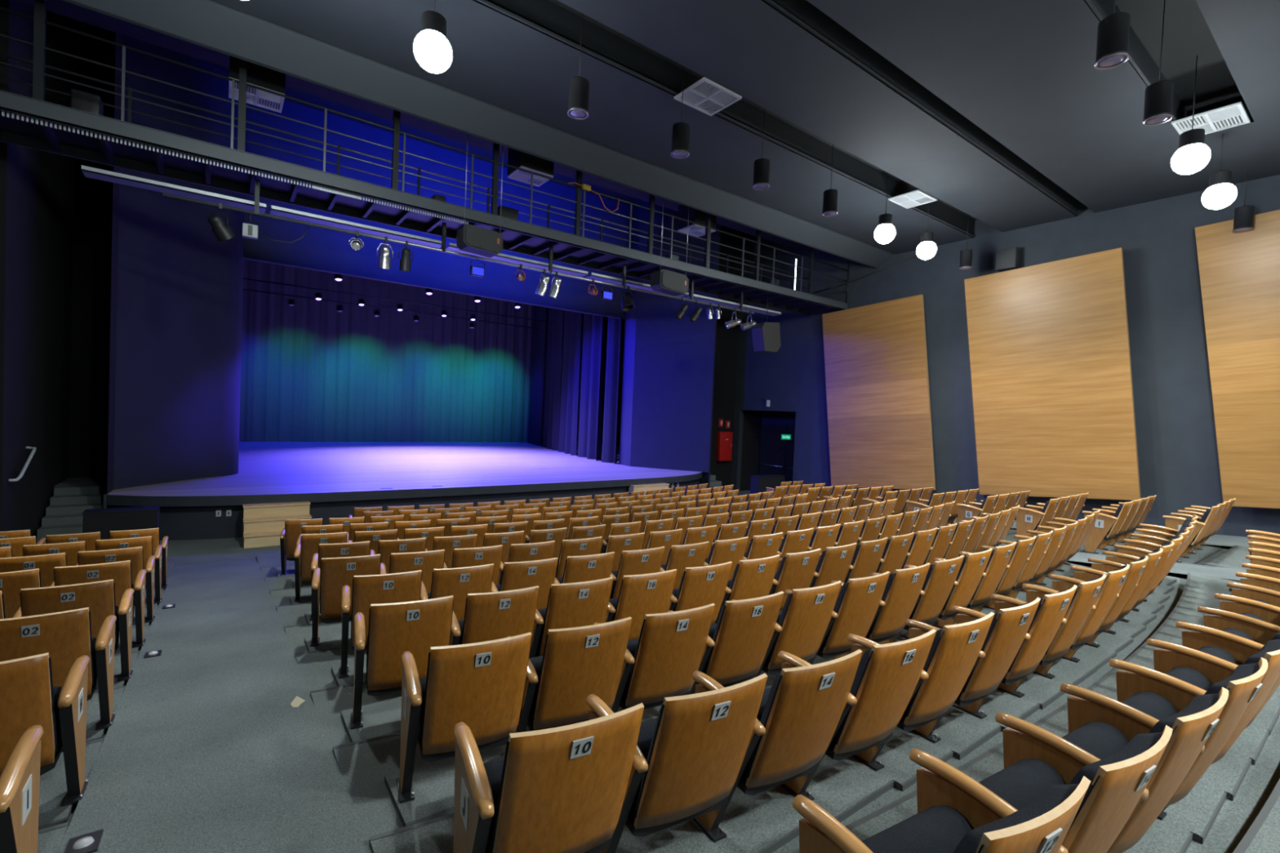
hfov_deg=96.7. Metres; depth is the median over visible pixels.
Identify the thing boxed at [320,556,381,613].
cushion
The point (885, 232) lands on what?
pendant lamp
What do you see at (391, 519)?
seat
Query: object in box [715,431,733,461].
cabinet
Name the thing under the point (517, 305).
spotlight
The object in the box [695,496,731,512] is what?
seat
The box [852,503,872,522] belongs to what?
seat
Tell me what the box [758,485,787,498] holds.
seat
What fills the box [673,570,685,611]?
cushion
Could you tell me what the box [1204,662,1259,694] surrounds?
cushion
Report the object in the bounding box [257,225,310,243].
cable
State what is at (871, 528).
seat
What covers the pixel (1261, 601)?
seat cushion
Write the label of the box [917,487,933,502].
seat
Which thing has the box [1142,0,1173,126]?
pendant lamp
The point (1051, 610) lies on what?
seat back
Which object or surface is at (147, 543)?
cushion
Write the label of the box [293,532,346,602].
seat
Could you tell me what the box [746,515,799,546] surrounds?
seat
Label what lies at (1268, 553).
seat
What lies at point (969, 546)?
cushion
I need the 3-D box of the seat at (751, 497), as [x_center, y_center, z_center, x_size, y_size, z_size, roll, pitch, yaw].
[2.273,1.863,12.424,0.550,0.865,0.546,4,2,44]
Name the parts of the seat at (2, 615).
backrest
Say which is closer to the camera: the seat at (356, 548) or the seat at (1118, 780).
the seat at (1118, 780)
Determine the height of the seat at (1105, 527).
0.865 m
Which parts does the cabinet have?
door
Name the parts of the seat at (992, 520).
backrest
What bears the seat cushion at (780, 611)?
on the seat at (800, 628)
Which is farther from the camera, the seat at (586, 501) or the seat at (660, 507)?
the seat at (586, 501)
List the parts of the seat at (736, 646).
armrest, panel, backrest, number plate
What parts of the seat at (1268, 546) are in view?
armrest, panel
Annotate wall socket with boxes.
[215,510,221,516]
[226,510,231,515]
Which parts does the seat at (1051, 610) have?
panel, armrest, backrest, number plate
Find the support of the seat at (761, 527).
on the floor
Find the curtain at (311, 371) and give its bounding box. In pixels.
[239,259,583,442]
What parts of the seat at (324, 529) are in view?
armrest, number plate, backrest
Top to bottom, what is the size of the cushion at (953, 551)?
0.512 m
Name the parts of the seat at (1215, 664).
panel, armrest, backrest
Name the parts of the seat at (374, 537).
number plate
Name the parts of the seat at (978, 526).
backrest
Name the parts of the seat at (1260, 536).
armrest, armrest, panel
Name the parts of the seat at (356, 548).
panel, armrest, backrest, number plate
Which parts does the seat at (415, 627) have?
letter plate, panel, armrest, backrest, number plate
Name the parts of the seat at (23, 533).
number plate, backrest, armrest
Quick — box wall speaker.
[995,247,1021,271]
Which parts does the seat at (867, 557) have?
panel, armrest, backrest, number plate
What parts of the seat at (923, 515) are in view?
backrest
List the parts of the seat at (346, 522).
number plate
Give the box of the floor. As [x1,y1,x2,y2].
[37,490,1279,852]
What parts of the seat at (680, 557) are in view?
number plate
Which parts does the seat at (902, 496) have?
backrest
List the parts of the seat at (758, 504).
backrest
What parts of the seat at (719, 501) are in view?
backrest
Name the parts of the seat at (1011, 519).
armrest, backrest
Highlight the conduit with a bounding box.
[814,255,916,302]
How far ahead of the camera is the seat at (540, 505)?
10.93 m
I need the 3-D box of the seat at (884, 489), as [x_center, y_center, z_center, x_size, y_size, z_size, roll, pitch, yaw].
[5.944,1.881,14.187,0.621,0.865,0.550,1,2,-38]
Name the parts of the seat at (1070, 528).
panel, armrest, backrest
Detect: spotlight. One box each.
[287,296,296,306]
[315,289,323,301]
[333,273,343,281]
[336,302,344,312]
[358,296,365,306]
[373,307,381,317]
[395,301,404,311]
[412,312,419,322]
[424,288,433,295]
[440,307,447,317]
[468,320,475,328]
[469,311,476,320]
[473,295,481,302]
[513,302,521,308]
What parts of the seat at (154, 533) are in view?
number plate, backrest, panel, armrest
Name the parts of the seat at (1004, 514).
backrest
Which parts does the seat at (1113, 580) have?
panel, armrest, backrest, number plate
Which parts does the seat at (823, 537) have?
backrest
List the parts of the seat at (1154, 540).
panel, armrest, backrest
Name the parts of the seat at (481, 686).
letter plate, panel, armrest, backrest, number plate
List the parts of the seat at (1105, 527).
letter plate, panel, armrest, backrest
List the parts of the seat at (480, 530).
number plate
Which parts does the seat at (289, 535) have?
armrest, panel, backrest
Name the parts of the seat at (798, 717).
panel, armrest, backrest, number plate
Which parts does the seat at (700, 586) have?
panel, armrest, number plate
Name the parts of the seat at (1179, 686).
panel, armrest, backrest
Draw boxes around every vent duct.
[228,55,285,93]
[507,147,554,175]
[677,204,716,230]
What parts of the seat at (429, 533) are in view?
number plate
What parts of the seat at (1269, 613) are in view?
armrest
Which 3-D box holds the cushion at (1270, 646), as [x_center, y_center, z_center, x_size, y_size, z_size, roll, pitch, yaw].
[2.781,1.236,2.607,0.475,0.512,0.227,1,2,-34]
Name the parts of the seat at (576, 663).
panel, armrest, backrest, number plate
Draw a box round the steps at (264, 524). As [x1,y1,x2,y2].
[242,501,311,548]
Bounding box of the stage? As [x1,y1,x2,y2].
[53,441,710,540]
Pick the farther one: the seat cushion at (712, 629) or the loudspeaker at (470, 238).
the loudspeaker at (470, 238)
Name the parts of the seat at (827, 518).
backrest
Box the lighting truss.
[81,165,781,315]
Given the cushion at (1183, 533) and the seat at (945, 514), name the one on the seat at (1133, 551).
the cushion at (1183, 533)
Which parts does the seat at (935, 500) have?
panel, armrest, backrest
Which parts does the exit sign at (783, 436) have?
panel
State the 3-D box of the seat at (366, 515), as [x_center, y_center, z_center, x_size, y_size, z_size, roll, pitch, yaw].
[-4.514,1.831,9.697,0.546,0.865,0.550,2,2,-28]
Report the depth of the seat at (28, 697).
2.61 m
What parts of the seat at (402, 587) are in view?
panel, armrest, backrest, number plate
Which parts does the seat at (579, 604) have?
panel, armrest, number plate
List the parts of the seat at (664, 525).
number plate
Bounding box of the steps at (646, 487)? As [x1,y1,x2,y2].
[628,483,669,496]
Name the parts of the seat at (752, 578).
panel, armrest, backrest, number plate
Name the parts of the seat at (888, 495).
panel, armrest, backrest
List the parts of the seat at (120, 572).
number plate, backrest, panel, armrest, letter plate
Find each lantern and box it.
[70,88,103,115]
[208,202,235,241]
[348,231,364,250]
[377,236,393,269]
[398,240,413,271]
[431,194,445,202]
[497,205,518,220]
[515,264,525,280]
[534,268,549,296]
[547,271,561,298]
[587,279,597,295]
[620,285,635,311]
[662,253,679,260]
[674,297,688,320]
[688,299,702,323]
[706,302,713,319]
[714,304,721,319]
[724,307,741,328]
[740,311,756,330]
[764,278,778,285]
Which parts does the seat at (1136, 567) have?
panel, armrest, backrest, number plate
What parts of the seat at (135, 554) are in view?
number plate, backrest, panel, armrest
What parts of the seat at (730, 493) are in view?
backrest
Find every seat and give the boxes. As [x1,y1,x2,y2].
[0,529,45,544]
[0,536,36,557]
[0,546,12,558]
[0,552,66,586]
[0,568,41,618]
[0,591,8,618]
[0,607,116,730]
[0,652,89,806]
[0,724,44,852]
[12,579,134,681]
[22,541,86,566]
[45,531,101,551]
[49,560,146,648]
[75,546,155,622]
[95,536,163,604]
[109,528,168,588]
[280,518,323,575]
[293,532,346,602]
[296,524,343,586]
[310,541,370,620]
[310,554,381,646]
[328,516,364,540]
[338,569,422,679]
[346,521,388,542]
[346,528,397,554]
[348,506,382,517]
[350,595,453,729]
[362,510,394,523]
[369,515,404,529]
[369,537,426,573]
[380,549,444,593]
[386,505,414,515]
[394,520,431,539]
[396,632,532,803]
[397,526,444,551]
[398,508,428,521]
[408,513,441,527]
[418,503,444,514]
[420,563,493,620]
[425,533,477,568]
[432,507,460,519]
[435,517,470,536]
[443,545,502,585]
[445,511,475,525]
[448,502,473,512]
[449,524,488,547]
[449,586,539,645]
[453,702,644,852]
[464,506,491,520]
[475,515,506,533]
[476,501,500,511]
[480,509,508,523]
[482,530,524,564]
[490,557,558,608]
[493,521,528,543]
[494,504,519,521]
[497,540,555,584]
[500,616,631,756]
[503,499,525,509]
[506,507,538,523]
[511,513,541,536]
[522,502,546,519]
[524,518,564,543]
[528,497,549,506]
[528,527,567,558]
[528,577,613,658]
[540,506,567,520]
[544,511,572,533]
[548,500,570,511]
[551,496,571,502]
[554,551,614,583]
[555,536,602,577]
[564,515,598,539]
[568,495,591,511]
[569,503,593,518]
[570,524,605,553]
[573,498,593,505]
[575,508,601,525]
[586,673,767,852]
[591,497,614,510]
[592,493,611,509]
[592,603,715,712]
[595,502,617,520]
[598,506,628,524]
[599,532,644,571]
[600,521,641,553]
[601,513,629,539]
[604,568,676,639]
[609,546,665,599]
[612,492,628,502]
[616,495,635,507]
[618,500,639,513]
[627,504,653,522]
[629,490,644,500]
[631,511,657,533]
[635,493,653,506]
[640,497,659,511]
[641,518,673,548]
[641,528,682,564]
[645,488,660,498]
[653,492,669,504]
[653,502,675,519]
[658,486,686,493]
[658,508,684,530]
[659,487,673,496]
[659,541,709,589]
[660,496,679,509]
[667,561,732,624]
[667,591,784,694]
[668,488,698,498]
[669,490,684,504]
[672,484,697,494]
[673,515,702,544]
[675,500,696,517]
[678,494,696,502]
[679,524,716,558]
[684,487,711,496]
[684,506,706,527]
[692,648,862,842]
[694,491,725,505]
[694,493,711,507]
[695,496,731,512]
[695,498,715,517]
[696,483,707,495]
[702,512,728,539]
[703,536,748,580]
[706,501,747,524]
[706,503,728,515]
[707,521,747,558]
[710,485,723,496]
[710,489,738,503]
[713,494,746,506]
[715,555,779,623]
[721,484,733,494]
[727,499,765,521]
[727,506,773,526]
[727,510,752,535]
[731,580,841,676]
[742,532,782,559]
[743,518,774,552]
[745,493,761,506]
[746,497,781,511]
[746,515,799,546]
[749,528,813,572]
[750,504,792,526]
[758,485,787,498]
[759,490,773,504]
[765,481,791,492]
[768,548,821,610]
[770,502,809,520]
[771,511,821,532]
[777,628,936,800]
[778,495,795,506]
[778,542,857,587]
[780,524,840,557]
[784,484,800,497]
[784,571,889,664]
[786,484,813,494]
[789,487,820,503]
[791,480,803,488]
[791,493,808,508]
[792,775,1090,852]
[796,508,839,529]
[798,483,825,493]
[802,486,833,501]
[806,499,825,514]
[810,520,864,546]
[817,537,888,582]
[821,497,839,513]
[823,488,857,507]
[830,484,845,497]
[831,562,930,658]
[835,495,851,511]
[835,506,857,526]
[836,487,869,507]
[844,484,857,491]
[847,612,994,771]
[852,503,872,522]
[856,516,884,546]
[862,490,897,505]
[866,486,881,501]
[866,501,885,519]
[871,555,964,644]
[875,488,910,515]
[875,532,914,575]
[877,512,902,539]
[879,485,893,497]
[880,497,897,517]
[884,506,933,533]
[895,509,919,535]
[901,488,922,514]
[901,527,937,568]
[904,547,992,638]
[904,597,1040,743]
[906,492,944,511]
[909,724,1173,852]
[914,519,974,559]
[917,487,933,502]
[919,491,956,505]
[923,523,957,564]
[924,503,944,530]
[931,515,988,556]
[933,541,1016,628]
[935,501,955,528]
[944,488,978,526]
[946,511,1000,553]
[947,489,968,519]
[951,584,1077,719]
[955,494,998,523]
[959,535,1036,614]
[960,507,1011,550]
[968,493,1008,514]
[971,505,1019,546]
[980,492,1020,511]
[980,530,1053,609]
[990,573,1106,697]
[995,686,1228,852]
[998,525,1066,599]
[1010,490,1030,529]
[1013,520,1078,591]
[1016,497,1060,539]
[1022,564,1129,679]
[1026,496,1070,529]
[1026,516,1087,585]
[1036,493,1079,520]
[1037,512,1094,577]
[1046,508,1100,571]
[1048,555,1148,662]
[1060,657,1267,814]
[1068,492,1088,519]
[1070,547,1163,648]
[1082,500,1133,554]
[1088,540,1174,634]
[1092,498,1141,550]
[1102,497,1149,546]
[1102,534,1182,622]
[1109,639,1279,820]
[1110,494,1156,542]
[1114,528,1189,611]
[1123,523,1193,601]
[1130,518,1196,546]
[1135,514,1198,540]
[1146,631,1279,728]
[1162,504,1219,562]
[1170,502,1225,558]
[1175,621,1264,665]
[1177,499,1231,554]
[1184,497,1235,550]
[1197,605,1279,644]
[1213,593,1279,626]
[1226,582,1279,607]
[1235,572,1279,591]
[1241,563,1279,579]
[1245,529,1279,560]
[1245,555,1279,569]
[1248,541,1279,553]
[1248,547,1279,560]
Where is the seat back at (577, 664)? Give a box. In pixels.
[532,622,631,719]
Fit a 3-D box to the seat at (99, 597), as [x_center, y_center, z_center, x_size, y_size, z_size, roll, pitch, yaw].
[-4.146,1.522,4.178,0.621,0.865,0.550,1,2,-36]
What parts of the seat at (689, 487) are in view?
backrest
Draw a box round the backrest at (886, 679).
[835,635,920,744]
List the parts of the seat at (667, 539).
number plate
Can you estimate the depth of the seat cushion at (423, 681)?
2.80 m
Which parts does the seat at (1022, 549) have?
armrest, panel, backrest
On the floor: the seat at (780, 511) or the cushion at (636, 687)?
the seat at (780, 511)
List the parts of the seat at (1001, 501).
panel, armrest, backrest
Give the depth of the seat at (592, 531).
7.17 m
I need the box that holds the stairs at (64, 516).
[36,484,107,542]
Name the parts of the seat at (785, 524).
backrest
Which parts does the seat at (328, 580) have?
panel, armrest, backrest, number plate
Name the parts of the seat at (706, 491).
backrest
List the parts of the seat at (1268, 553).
armrest, panel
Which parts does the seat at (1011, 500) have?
backrest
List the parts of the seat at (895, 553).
number plate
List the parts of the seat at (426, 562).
armrest, number plate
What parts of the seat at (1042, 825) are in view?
panel, armrest, backrest, number plate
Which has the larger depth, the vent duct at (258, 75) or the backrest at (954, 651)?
the vent duct at (258, 75)
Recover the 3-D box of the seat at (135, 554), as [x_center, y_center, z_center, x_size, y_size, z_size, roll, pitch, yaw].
[-5.319,1.618,5.762,0.621,0.865,0.550,1,2,-36]
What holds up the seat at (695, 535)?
on the floor
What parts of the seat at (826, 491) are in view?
backrest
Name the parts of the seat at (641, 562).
panel, armrest, number plate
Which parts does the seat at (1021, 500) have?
backrest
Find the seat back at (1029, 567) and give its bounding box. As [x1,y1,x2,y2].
[1016,537,1037,582]
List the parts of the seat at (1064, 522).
panel, panel, armrest, armrest, backrest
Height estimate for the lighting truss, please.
0.547 m
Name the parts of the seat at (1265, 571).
armrest, panel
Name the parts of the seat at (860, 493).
backrest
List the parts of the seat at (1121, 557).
panel, armrest, backrest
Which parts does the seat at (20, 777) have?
armrest, letter plate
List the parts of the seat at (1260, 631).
armrest, panel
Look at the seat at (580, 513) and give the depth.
9.37 m
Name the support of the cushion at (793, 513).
on the seat at (799, 509)
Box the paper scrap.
[290,695,305,706]
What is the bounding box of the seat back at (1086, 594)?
[1044,577,1101,653]
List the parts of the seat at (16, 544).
number plate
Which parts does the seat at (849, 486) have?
backrest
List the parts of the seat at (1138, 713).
panel, armrest, backrest, number plate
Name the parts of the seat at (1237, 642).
armrest, panel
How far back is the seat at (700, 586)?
4.50 m
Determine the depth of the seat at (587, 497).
12.68 m
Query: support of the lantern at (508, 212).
on the catwalk
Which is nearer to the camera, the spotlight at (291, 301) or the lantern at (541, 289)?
the lantern at (541, 289)
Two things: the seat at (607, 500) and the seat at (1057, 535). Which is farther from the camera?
the seat at (607, 500)
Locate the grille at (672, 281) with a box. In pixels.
[662,270,688,293]
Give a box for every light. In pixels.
[64,828,103,852]
[143,649,162,658]
[162,604,175,608]
[763,396,769,406]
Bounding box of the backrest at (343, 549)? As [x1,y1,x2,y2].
[318,542,370,567]
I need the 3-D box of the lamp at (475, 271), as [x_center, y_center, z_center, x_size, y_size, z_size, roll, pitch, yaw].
[-3.186,-3.116,11.166,0.295,0.338,0.096,1,2,-36]
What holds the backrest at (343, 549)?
on the seat at (356, 548)
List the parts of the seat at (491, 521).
number plate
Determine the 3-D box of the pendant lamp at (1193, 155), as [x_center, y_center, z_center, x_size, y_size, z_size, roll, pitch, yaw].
[7.657,-4.314,7.882,0.400,1.610,0.400,1,2,-36]
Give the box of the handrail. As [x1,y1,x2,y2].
[8,446,35,481]
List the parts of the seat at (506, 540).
number plate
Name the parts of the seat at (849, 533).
backrest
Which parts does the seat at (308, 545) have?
armrest, panel, number plate, backrest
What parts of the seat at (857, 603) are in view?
armrest, panel, backrest, number plate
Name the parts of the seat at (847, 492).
backrest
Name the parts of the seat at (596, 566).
armrest, number plate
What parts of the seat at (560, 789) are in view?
letter plate, panel, armrest, number plate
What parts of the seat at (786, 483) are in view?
backrest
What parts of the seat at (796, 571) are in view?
panel, armrest, number plate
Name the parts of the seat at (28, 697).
backrest, panel, armrest, letter plate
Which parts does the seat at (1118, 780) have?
panel, armrest, backrest, number plate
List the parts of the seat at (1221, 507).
armrest, panel, backrest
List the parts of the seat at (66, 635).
number plate, backrest, panel, armrest, letter plate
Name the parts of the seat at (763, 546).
number plate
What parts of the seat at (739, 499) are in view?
backrest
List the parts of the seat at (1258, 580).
armrest, panel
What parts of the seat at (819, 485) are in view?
backrest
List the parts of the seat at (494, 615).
panel, armrest, number plate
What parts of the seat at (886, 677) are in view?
panel, armrest, backrest, number plate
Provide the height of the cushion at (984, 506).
0.512 m
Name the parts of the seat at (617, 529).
panel, backrest, number plate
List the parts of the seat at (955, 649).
panel, armrest, backrest, number plate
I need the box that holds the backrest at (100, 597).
[19,582,116,644]
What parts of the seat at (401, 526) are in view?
number plate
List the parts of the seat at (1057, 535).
panel, armrest, backrest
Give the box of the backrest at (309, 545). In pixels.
[300,536,346,577]
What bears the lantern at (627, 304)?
hanging from the lighting truss
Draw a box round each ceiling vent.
[228,77,284,113]
[506,165,553,186]
[673,76,742,115]
[677,224,715,236]
[888,189,937,208]
[1171,102,1250,135]
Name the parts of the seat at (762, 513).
backrest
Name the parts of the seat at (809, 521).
backrest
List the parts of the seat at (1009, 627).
panel, armrest, backrest, number plate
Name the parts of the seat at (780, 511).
backrest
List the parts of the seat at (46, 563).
number plate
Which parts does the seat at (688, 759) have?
panel, armrest, backrest, number plate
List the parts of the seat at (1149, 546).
armrest, panel, backrest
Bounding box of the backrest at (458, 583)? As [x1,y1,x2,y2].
[430,568,493,599]
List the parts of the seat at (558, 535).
number plate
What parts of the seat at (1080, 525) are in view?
panel, armrest, backrest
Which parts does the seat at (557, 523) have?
backrest, number plate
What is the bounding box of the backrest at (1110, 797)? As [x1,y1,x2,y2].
[1063,732,1162,840]
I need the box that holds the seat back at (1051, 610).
[1008,589,1068,671]
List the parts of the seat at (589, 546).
number plate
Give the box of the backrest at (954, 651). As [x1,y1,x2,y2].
[906,617,980,716]
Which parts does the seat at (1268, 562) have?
armrest, panel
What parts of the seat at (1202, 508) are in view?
armrest, panel, panel, armrest, backrest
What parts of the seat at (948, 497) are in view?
backrest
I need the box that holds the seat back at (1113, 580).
[1075,567,1124,637]
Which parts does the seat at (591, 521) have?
number plate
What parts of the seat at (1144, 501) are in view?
panel, armrest, backrest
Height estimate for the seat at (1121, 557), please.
0.865 m
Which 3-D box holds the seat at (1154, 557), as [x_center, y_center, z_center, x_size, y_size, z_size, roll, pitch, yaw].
[4.201,1.481,5.030,0.546,0.865,0.550,1,2,-39]
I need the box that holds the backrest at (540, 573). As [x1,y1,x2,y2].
[499,560,558,591]
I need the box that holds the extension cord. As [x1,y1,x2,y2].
[568,182,619,213]
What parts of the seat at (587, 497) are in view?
backrest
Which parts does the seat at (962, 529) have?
backrest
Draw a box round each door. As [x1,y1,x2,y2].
[759,424,787,478]
[784,426,795,484]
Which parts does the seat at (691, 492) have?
backrest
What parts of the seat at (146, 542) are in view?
number plate, backrest, panel, armrest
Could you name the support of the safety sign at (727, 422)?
attached to the wall at (726, 340)
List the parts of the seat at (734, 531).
backrest, number plate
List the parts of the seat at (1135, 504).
panel, armrest, backrest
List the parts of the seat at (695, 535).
number plate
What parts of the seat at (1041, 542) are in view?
panel, armrest, backrest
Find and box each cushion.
[1,594,5,618]
[39,571,41,587]
[48,657,57,752]
[53,562,132,587]
[53,686,62,752]
[77,548,143,568]
[88,610,93,686]
[91,636,97,688]
[95,537,152,555]
[115,605,119,646]
[132,583,134,617]
[284,520,323,551]
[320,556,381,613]
[350,573,422,639]
[365,599,453,682]
[417,675,426,743]
[457,619,463,644]
[483,755,504,852]
[495,584,500,591]
[528,655,542,719]
[535,608,546,654]
[555,542,562,577]
[556,577,562,583]
[608,597,617,621]
[609,570,617,599]
[612,553,622,598]
[613,578,623,621]
[621,638,639,697]
[625,618,644,698]
[630,717,657,810]
[664,547,671,571]
[671,588,679,598]
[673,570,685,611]
[682,529,688,545]
[702,623,716,673]
[704,604,725,674]
[707,542,715,564]
[715,527,720,540]
[726,563,739,600]
[726,579,731,587]
[743,687,771,771]
[744,523,751,537]
[745,537,753,558]
[749,511,755,523]
[765,609,782,661]
[768,593,792,662]
[770,508,776,519]
[771,520,777,533]
[772,555,786,594]
[778,533,787,556]
[789,506,795,516]
[795,515,802,530]
[808,529,817,547]
[811,550,826,587]
[817,512,823,527]
[824,582,848,647]
[835,510,842,524]
[835,524,844,542]
[844,543,861,582]
[857,521,866,545]
[861,805,973,852]
[871,573,895,633]
[876,538,891,573]
[878,517,887,539]
[896,514,904,534]
[901,533,917,568]
[910,564,934,619]
[923,528,939,564]
[927,495,933,506]
[942,524,959,559]
[943,556,967,609]
[953,783,1079,852]
[959,520,975,556]
[978,497,986,516]
[978,758,1066,809]
[1036,501,1049,528]
[1061,721,1128,759]
[1107,504,1124,533]
[1120,558,1144,569]
[1121,691,1177,719]
[1139,550,1159,559]
[1148,693,1218,735]
[1153,543,1170,551]
[1164,537,1178,544]
[1165,666,1210,690]
[1173,531,1185,537]
[1178,515,1194,531]
[1178,525,1190,532]
[1181,520,1192,528]
[1192,507,1212,541]
[1197,645,1236,664]
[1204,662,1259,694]
[1221,627,1253,640]
[1240,613,1264,621]
[1243,639,1279,664]
[1253,599,1271,604]
[1271,631,1279,639]
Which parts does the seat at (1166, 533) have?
armrest, panel, armrest, panel, backrest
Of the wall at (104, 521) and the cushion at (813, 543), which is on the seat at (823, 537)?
the cushion at (813, 543)
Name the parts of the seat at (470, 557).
number plate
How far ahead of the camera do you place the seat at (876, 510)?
9.73 m
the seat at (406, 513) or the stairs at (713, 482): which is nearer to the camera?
the seat at (406, 513)
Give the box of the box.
[242,209,257,239]
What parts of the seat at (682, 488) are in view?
backrest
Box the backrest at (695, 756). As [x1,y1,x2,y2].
[634,681,743,817]
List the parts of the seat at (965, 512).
letter plate, panel, armrest, backrest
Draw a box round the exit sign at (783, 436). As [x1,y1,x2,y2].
[781,412,791,439]
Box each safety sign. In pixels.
[718,418,723,426]
[725,420,730,428]
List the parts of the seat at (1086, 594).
panel, armrest, backrest, number plate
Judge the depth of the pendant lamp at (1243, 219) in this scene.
10.31 m
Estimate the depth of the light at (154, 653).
4.93 m
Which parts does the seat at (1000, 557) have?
armrest, panel, backrest, number plate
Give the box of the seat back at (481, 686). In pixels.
[420,636,532,745]
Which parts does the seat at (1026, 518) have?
letter plate, panel, armrest, backrest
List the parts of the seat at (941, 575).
armrest, panel, backrest, number plate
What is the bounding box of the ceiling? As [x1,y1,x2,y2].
[14,0,1279,268]
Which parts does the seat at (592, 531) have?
number plate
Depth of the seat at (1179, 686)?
2.62 m
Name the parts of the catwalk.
hanger post, rail post, rail post, rail post, hanger post, rail post, rail post, hanger post, rail, rail post, rail, rail post, rail post, rail post, hanger post, rail post, rail post, hanger post, rail post, rail post, rail post, hanger post, rail post, rail post, hanger post, rail post, rail post, hanger post, rail post, rail post, rail post, rail post, hanger post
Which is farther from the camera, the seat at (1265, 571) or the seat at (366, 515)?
the seat at (366, 515)
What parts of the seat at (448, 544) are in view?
number plate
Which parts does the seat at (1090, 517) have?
panel, armrest, backrest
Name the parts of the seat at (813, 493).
backrest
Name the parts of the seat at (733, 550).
number plate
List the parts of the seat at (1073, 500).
backrest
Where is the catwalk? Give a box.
[0,0,848,315]
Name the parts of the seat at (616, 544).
number plate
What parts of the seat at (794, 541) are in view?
backrest, number plate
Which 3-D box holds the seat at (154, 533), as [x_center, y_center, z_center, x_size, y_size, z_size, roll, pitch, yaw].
[-6.496,1.714,7.350,0.621,0.865,0.550,1,2,-36]
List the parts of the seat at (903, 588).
panel, armrest, backrest, number plate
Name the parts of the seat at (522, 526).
number plate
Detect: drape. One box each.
[527,305,548,446]
[542,307,563,450]
[558,310,582,455]
[577,313,605,460]
[601,317,622,463]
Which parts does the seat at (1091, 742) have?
panel, armrest, backrest, number plate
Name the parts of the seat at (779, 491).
backrest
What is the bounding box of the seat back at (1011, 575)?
[995,542,1018,591]
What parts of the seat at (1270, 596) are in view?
armrest, panel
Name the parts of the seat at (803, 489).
backrest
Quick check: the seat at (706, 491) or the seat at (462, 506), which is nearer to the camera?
the seat at (462, 506)
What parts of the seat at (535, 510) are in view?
backrest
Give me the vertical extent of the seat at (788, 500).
0.865 m
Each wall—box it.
[0,0,115,537]
[73,36,629,319]
[81,505,160,539]
[106,32,246,493]
[521,316,624,457]
[618,200,720,488]
[710,225,742,486]
[731,174,1279,549]
[750,474,784,493]
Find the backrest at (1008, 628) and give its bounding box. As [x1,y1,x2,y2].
[962,602,1030,693]
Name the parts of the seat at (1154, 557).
panel, armrest, backrest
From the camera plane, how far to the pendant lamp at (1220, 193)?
8.98 m
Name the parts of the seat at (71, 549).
number plate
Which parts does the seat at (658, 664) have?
armrest, panel, backrest, number plate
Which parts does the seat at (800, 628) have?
armrest, panel, backrest, number plate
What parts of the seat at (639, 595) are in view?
panel, armrest, number plate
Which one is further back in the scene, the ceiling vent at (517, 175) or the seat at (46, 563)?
the ceiling vent at (517, 175)
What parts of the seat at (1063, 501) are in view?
panel, armrest, backrest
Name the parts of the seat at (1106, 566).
panel, armrest, backrest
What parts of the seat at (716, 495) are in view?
backrest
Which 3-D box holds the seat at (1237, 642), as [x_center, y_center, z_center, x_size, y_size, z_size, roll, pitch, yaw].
[3.561,1.404,3.334,0.546,0.865,0.550,1,2,-36]
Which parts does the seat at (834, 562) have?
armrest, panel, backrest, number plate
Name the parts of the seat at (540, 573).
armrest, number plate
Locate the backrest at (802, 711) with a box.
[746,656,842,777]
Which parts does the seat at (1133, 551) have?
panel, armrest, backrest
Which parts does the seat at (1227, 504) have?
armrest, panel, backrest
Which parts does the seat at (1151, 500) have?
panel, panel, backrest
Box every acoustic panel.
[822,294,935,489]
[964,247,1141,500]
[1195,209,1279,508]
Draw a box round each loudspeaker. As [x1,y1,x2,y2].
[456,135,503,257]
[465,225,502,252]
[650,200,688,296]
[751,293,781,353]
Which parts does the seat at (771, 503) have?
backrest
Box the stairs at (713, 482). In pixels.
[709,474,724,489]
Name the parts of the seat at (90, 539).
number plate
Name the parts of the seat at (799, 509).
backrest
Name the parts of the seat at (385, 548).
armrest, number plate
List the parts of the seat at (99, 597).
armrest, number plate, backrest, panel, armrest, letter plate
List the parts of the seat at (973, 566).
armrest, backrest, number plate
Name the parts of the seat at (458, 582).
armrest, number plate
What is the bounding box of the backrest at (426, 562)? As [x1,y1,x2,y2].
[389,551,444,573]
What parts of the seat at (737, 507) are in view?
backrest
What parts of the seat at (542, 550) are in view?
panel, armrest, backrest, number plate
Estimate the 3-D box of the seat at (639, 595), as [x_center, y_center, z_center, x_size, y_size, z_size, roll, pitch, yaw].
[-0.089,1.501,4.413,0.547,0.865,0.550,2,2,-31]
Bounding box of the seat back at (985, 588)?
[971,549,995,599]
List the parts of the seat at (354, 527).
number plate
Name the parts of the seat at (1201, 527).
panel, armrest, backrest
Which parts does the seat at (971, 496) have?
panel, backrest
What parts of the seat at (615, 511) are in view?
backrest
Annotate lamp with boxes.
[413,0,452,73]
[470,258,484,277]
[567,13,589,119]
[600,284,612,300]
[670,66,689,159]
[752,108,769,190]
[794,257,800,289]
[822,144,838,217]
[874,173,895,244]
[916,194,936,259]
[959,214,972,269]
[1093,0,1130,70]
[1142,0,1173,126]
[1170,55,1210,174]
[1201,134,1236,209]
[1231,173,1254,232]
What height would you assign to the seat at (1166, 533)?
0.865 m
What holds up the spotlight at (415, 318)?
hanging from the batten at (343, 286)
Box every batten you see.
[242,286,538,328]
[243,277,552,323]

